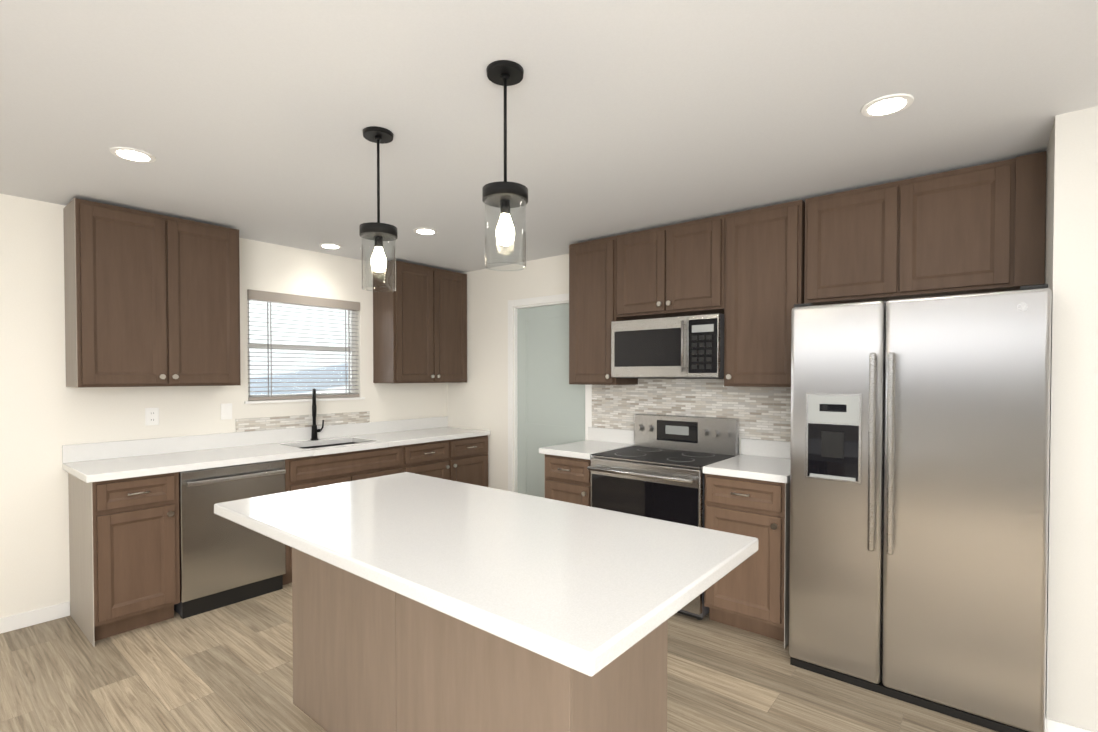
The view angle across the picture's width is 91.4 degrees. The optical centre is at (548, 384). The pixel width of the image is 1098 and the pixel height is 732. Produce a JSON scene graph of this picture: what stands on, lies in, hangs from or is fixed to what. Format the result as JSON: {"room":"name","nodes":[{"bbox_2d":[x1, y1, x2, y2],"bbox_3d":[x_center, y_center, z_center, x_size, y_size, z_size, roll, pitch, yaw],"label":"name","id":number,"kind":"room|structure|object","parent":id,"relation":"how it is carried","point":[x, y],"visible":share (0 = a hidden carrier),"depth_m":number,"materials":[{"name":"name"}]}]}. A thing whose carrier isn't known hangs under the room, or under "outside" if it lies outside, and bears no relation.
{"room":"kitchen","nodes":[
{"label":"kitchen","id":0,"kind":"room"},
{"bbox_2d":[0,194,446,617],"bbox_3d":[-3.067,0.164,3.091,0.150,2.450,6.520,1,1,39],"label":"wall","id":1,"kind":"structure","parent":0,"point":[46,413],"depth_m":3.17,"materials":[{"name":"paint"}]},
{"bbox_2d":[0,601,69,633],"bbox_3d":[-3.915,1.365,1.946,0.015,0.085,3.284,1,1,39],"label":"baseboard","id":2,"kind":"structure","parent":1,"relation":"attached to","point":[31,618],"depth_m":3.09,"materials":[{"name":"white wood"}]},
{"bbox_2d":[63,198,240,387],"bbox_3d":[-2.473,-0.516,3.403,0.351,1.056,0.849,1,1,39],"label":"upper cabinet","id":3,"kind":"object","parent":1,"relation":"attached to","point":[152,299],"visible":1,"depth_m":3.24,"materials":[{"name":"brown wood"}]},
{"bbox_2d":[145,408,158,425],"bbox_3d":[-2.608,0.212,3.524,0.009,0.115,0.075,1,1,39],"label":"electrical outlet plate","id":4,"kind":"object","parent":1,"relation":"attached to","point":[151,416],"depth_m":3.52,"materials":[{"name":"white plastic"}]},
{"bbox_2d":[221,403,231,419],"bbox_3d":[-2.326,0.197,3.868,0.010,0.115,0.075,1,1,39],"label":"electrical outlet plate","id":5,"kind":"object","parent":1,"relation":"attached to","point":[226,409],"depth_m":3.86,"materials":[{"name":"white plastic"}]},
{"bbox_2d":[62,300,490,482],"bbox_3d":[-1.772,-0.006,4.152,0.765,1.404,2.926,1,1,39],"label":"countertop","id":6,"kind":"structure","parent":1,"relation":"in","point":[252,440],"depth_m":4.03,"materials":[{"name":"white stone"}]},
{"bbox_2d":[247,289,359,399],"bbox_3d":[-1.964,-0.297,4.352,0.077,0.824,0.916,1,1,39],"label":"window blinds","id":7,"kind":"object","parent":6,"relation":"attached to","point":[275,297],"visible":0.92,"depth_m":4.29,"materials":[{"name":"grey plastic"}]},
{"bbox_2d":[373,260,466,382],"bbox_3d":[-1.168,-0.542,4.995,0.351,1.056,0.838,1,1,39],"label":"upper cabinet","id":8,"kind":"object","parent":1,"relation":"attached to","point":[420,324],"visible":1,"depth_m":4.79,"materials":[{"name":"brown wood"}]},
{"bbox_2d":[0,583,997,731],"bbox_3d":[-0.240,1.476,0.795,7.460,0.100,6.520,1,1,39],"label":"floor","id":9,"kind":"structure","parent":0,"point":[228,668],"depth_m":2.51,"materials":[{"name":"brown wood"}]},
{"bbox_2d":[174,460,285,618],"bbox_3d":[-2.173,0.944,3.544,0.662,0.876,0.604,1,1,39],"label":"dishwasher","id":10,"kind":"object","parent":9,"relation":"on","point":[224,562],"visible":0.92,"depth_m":3.31,"materials":[{"name":"silver metal"}]},
{"bbox_2d":[68,435,487,646],"bbox_3d":[-1.706,0.933,4.128,0.648,0.879,2.898,1,1,39],"label":"base cabinet","id":11,"kind":"object","parent":9,"relation":"on","point":[124,555],"visible":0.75,"depth_m":3.05,"materials":[{"name":"brown wood"}]},
{"bbox_2d":[292,552,667,731],"bbox_3d":[-0.360,0.966,2.076,1.520,0.879,0.552,1,1,39],"label":"kitchen island","id":12,"kind":"object","parent":9,"relation":"on","point":[366,658],"depth_m":1.77,"materials":[{"name":"brown wood"}]},
{"bbox_2d":[214,472,757,683],"bbox_3d":[-0.342,0.506,1.932,1.852,0.044,0.930,1,1,39],"label":"island countertop","id":13,"kind":"structure","parent":12,"relation":"on","point":[576,588],"depth_m":1.56,"materials":[{"name":"white stone"}]},
{"bbox_2d":[587,413,738,619],"bbox_3d":[0.747,0.805,3.533,0.766,1.155,0.682,1,1,39],"label":"range oven","id":14,"kind":"object","parent":9,"relation":"on","point":[655,471],"visible":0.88,"depth_m":3.42,"materials":[{"name":"silver metal"}]},
{"bbox_2d":[544,454,789,648],"bbox_3d":[0.777,0.942,3.550,1.648,0.879,0.648,1,1,39],"label":"base cabinet","id":15,"kind":"object","parent":9,"relation":"on","point":[750,593],"visible":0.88,"depth_m":2.94,"materials":[{"name":"brown wood"}]},
{"bbox_2d":[539,427,790,482],"bbox_3d":[0.779,0.429,3.551,1.690,0.145,0.631,1,1,39],"label":"countertop","id":16,"kind":"structure","parent":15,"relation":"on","point":[763,460],"depth_m":3.43,"materials":[{"name":"white stone"}]},
{"bbox_2d":[789,284,1051,731],"bbox_3d":[1.761,0.502,2.607,0.938,1.790,0.797,1,1,39],"label":"refrigerator","id":17,"kind":"object","parent":9,"relation":"on","point":[919,467],"visible":1,"depth_m":2.29,"materials":[{"name":"silver metal"}]},
{"bbox_2d":[0,0,1097,272],"bbox_3d":[-0.240,-1.073,0.754,7.460,0.100,6.520,1,1,39],"label":"ceiling","id":18,"kind":"structure","parent":0,"point":[250,118],"depth_m":2.01,"materials":[{"name":"paint"}]},
{"bbox_2d":[109,147,155,162],"bbox_3d":[-1.901,-1.047,2.452,0.170,0.007,0.170,1,1,39],"label":"recessed light","id":19,"kind":"object","parent":18,"relation":"in","point":[132,154],"visible":1,"depth_m":2.44,"materials":[{"name":"white plastic"}]},
{"bbox_2d":[319,243,341,248],"bbox_3d":[-1.702,-1.075,4.176,0.170,0.007,0.170,1,1,39],"label":"recessed light","id":20,"kind":"object","parent":18,"relation":"in","point":[330,246],"visible":0.98,"depth_m":4.17,"materials":[{"name":"white plastic"}]},
{"bbox_2d":[359,126,397,291],"bbox_3d":[-0.712,-0.722,2.240,0.152,0.650,0.152,1,1,39],"label":"pendant light","id":21,"kind":"object","parent":18,"relation":"hanging from","point":[378,232],"visible":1,"depth_m":2.22,"materials":[{"name":"black metal"}]},
{"bbox_2d":[413,228,437,234],"bbox_3d":[-0.864,-1.068,3.748,0.170,0.007,0.170,1,1,39],"label":"recessed light","id":22,"kind":"object","parent":18,"relation":"in","point":[426,231],"visible":0.98,"depth_m":3.73,"materials":[{"name":"white plastic"}]},
{"bbox_2d":[482,60,527,270],"bbox_3d":[-0.145,-0.715,1.784,0.152,0.650,0.152,1,1,39],"label":"pendant light","id":23,"kind":"object","parent":18,"relation":"hanging from","point":[504,196],"visible":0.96,"depth_m":1.77,"materials":[{"name":"black metal"}]},
{"bbox_2d":[861,93,913,116],"bbox_3d":[1.263,-1.039,2.005,0.170,0.007,0.170,1,1,39],"label":"recessed light","id":24,"kind":"object","parent":18,"relation":"in","point":[886,105],"visible":1,"depth_m":1.99,"materials":[{"name":"white plastic"}]},
{"bbox_2d":[447,254,789,491],"bbox_3d":[0.729,0.148,4.098,4.445,2.450,0.150,1,1,39],"label":"wall","id":25,"kind":"structure","parent":0,"point":[478,400],"depth_m":5.01,"materials":[{"name":"paint"}]},
{"bbox_2d":[508,293,591,492],"bbox_3d":[0.025,0.304,4.649,0.930,2.120,0.134,1,1,39],"label":"door frame","id":26,"kind":"structure","parent":25,"relation":"attached to","point":[540,301],"depth_m":4.86,"materials":[{"name":"white wood"}]},
{"bbox_2d":[517,304,584,497],"bbox_3d":[0.022,0.339,4.645,0.778,2.035,0.045,1,1,39],"label":"door","id":27,"kind":"structure","parent":25,"relation":"in","point":[551,405],"depth_m":4.69,"materials":[{"name":"grey paint"}]},
{"bbox_2d":[569,236,637,384],"bbox_3d":[0.396,-0.526,4.031,0.419,1.056,0.351,1,1,39],"label":"upper cabinet","id":28,"kind":"object","parent":25,"relation":"attached to","point":[592,290],"visible":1,"depth_m":3.92,"materials":[{"name":"brown wood"}]},
{"bbox_2d":[616,215,724,319],"bbox_3d":[0.861,-0.760,3.646,0.778,0.576,0.351,1,1,39],"label":"upper cabinet","id":29,"kind":"object","parent":25,"relation":"attached to","point":[675,270],"visible":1,"depth_m":3.51,"materials":[{"name":"brown wood"}]},
{"bbox_2d":[611,313,723,378],"bbox_3d":[0.837,-0.238,3.626,0.770,0.399,0.420,1,1,39],"label":"microwave","id":30,"kind":"object","parent":29,"relation":"attached to","point":[686,347],"visible":0.98,"depth_m":3.46,"materials":[{"name":"silver metal"}]},
{"bbox_2d":[592,379,790,441],"bbox_3d":[0.988,0.155,3.778,1.660,0.393,0.009,1,1,39],"label":"mosaic","id":31,"kind":"object","parent":25,"relation":"attached to","point":[763,413],"visible":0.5,"depth_m":3.72,"materials":[{"name":"tile"}]},
{"bbox_2d":[724,200,804,386],"bbox_3d":[1.333,-0.514,3.262,0.441,1.056,0.351,1,1,39],"label":"upper cabinet","id":32,"kind":"object","parent":25,"relation":"attached to","point":[764,269],"visible":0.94,"depth_m":3.15,"materials":[{"name":"brown wood"}]},
{"bbox_2d":[804,151,1046,304],"bbox_3d":[1.909,-0.743,2.804,0.992,0.583,0.325,1,1,39],"label":"upper cabinet","id":33,"kind":"object","parent":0,"point":[975,229],"visible":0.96,"depth_m":2.63,"materials":[{"name":"brown wood"}]},
{"bbox_2d":[1045,106,1097,731],"bbox_3d":[3.340,0.190,1.518,2.865,2.450,0.830,1,1,39],"label":"wall","id":34,"kind":"structure","parent":0,"point":[1071,252],"depth_m":2.06,"materials":[{"name":"paint"}]},
{"bbox_2d":[1045,714,1091,731],"bbox_3d":[3.002,1.376,1.275,2.697,0.085,0.025,1,1,39],"label":"baseboard","id":35,"kind":"structure","parent":34,"relation":"attached to","point":[1051,725],"depth_m":2.09,"materials":[{"name":"white wood"}]},
{"label":"outside","id":36,"kind":"structure","parent":0,"visible":0},
{"bbox_2d":[249,301,347,394],"bbox_3d":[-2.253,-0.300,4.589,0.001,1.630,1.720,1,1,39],"label":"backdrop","id":37,"kind":"structure","parent":36,"point":[303,315],"depth_m":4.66,"materials":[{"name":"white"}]}
]}

